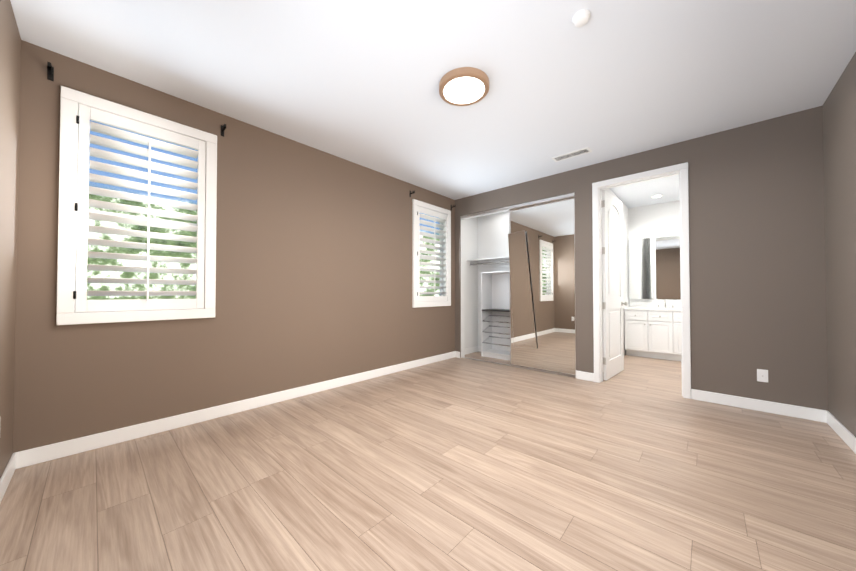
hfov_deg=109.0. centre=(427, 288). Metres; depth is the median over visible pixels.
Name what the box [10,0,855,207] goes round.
ceiling
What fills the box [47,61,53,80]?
curtain rod bracket
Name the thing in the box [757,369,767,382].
electrical outlet plate
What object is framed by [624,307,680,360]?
bathroom vanity
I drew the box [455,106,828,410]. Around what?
wall
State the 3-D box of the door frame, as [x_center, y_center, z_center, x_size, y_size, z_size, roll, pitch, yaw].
[2.468,-0.085,3.588,0.924,2.501,0.159,-1,-1,42]
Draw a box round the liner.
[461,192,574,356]
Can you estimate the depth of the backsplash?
5.56 m
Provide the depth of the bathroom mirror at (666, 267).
5.46 m
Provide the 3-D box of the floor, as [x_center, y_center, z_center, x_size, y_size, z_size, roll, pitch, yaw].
[1.305,1.211,3.253,4.300,0.100,7.550,-1,-1,42]
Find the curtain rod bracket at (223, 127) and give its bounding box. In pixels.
[221,124,225,136]
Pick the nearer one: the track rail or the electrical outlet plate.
the electrical outlet plate
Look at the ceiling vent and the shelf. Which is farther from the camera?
the shelf
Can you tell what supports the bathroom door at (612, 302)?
in the wall at (757, 260)
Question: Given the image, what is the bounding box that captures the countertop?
[628,307,680,310]
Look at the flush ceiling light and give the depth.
2.33 m
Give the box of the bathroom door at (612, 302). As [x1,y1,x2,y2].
[601,190,627,379]
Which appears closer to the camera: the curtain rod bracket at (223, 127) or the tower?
the curtain rod bracket at (223, 127)
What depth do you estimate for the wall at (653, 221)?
5.60 m
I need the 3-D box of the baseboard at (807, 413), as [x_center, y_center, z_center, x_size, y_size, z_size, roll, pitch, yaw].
[3.078,1.103,2.922,0.851,0.105,0.013,-1,-1,42]
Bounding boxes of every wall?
[0,0,20,477]
[13,40,454,452]
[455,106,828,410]
[478,211,509,345]
[601,188,628,353]
[628,200,680,301]
[822,52,855,436]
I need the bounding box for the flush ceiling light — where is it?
[439,67,488,105]
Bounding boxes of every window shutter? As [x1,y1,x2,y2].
[56,86,216,324]
[412,199,450,307]
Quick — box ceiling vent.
[552,147,591,161]
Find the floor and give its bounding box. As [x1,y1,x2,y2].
[0,351,855,570]
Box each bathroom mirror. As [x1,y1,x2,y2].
[628,237,653,298]
[654,235,680,298]
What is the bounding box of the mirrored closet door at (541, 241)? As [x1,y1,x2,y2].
[508,197,575,375]
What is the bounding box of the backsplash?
[629,303,680,306]
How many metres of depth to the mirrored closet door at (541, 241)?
4.34 m
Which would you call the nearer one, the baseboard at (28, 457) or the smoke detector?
the smoke detector
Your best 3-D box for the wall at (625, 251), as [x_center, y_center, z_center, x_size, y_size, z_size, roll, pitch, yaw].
[3.006,-0.182,5.006,0.100,2.740,2.700,-1,-1,42]
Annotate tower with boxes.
[481,271,509,360]
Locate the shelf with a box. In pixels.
[467,256,508,266]
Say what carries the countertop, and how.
on the bathroom vanity
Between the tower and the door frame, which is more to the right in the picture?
the door frame
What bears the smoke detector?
attached to the ceiling
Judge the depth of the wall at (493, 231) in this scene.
5.67 m
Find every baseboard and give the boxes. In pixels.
[0,451,19,502]
[20,351,459,467]
[465,346,479,354]
[580,371,591,377]
[691,389,823,421]
[824,410,855,453]
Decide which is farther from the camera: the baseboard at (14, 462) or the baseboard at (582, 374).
the baseboard at (582, 374)
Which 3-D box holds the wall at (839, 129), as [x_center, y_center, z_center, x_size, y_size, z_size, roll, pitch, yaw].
[1.980,-0.245,0.935,0.150,2.740,4.700,-1,-1,42]
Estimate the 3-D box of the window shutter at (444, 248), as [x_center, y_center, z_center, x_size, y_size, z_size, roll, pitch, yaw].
[0.039,-0.519,4.915,0.196,1.620,0.895,-1,-1,42]
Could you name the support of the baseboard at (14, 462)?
attached to the wall at (10, 57)
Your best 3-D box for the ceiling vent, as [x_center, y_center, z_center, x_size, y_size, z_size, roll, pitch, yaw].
[1.684,-1.570,3.593,0.410,0.008,0.150,-1,-1,42]
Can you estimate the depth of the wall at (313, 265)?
2.86 m
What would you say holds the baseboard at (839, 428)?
attached to the wall at (839, 129)
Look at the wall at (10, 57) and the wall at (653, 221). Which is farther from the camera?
the wall at (653, 221)
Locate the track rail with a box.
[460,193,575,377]
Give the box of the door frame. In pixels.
[592,162,690,398]
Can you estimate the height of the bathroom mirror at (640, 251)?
1.120 m
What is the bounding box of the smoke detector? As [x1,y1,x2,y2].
[572,9,589,26]

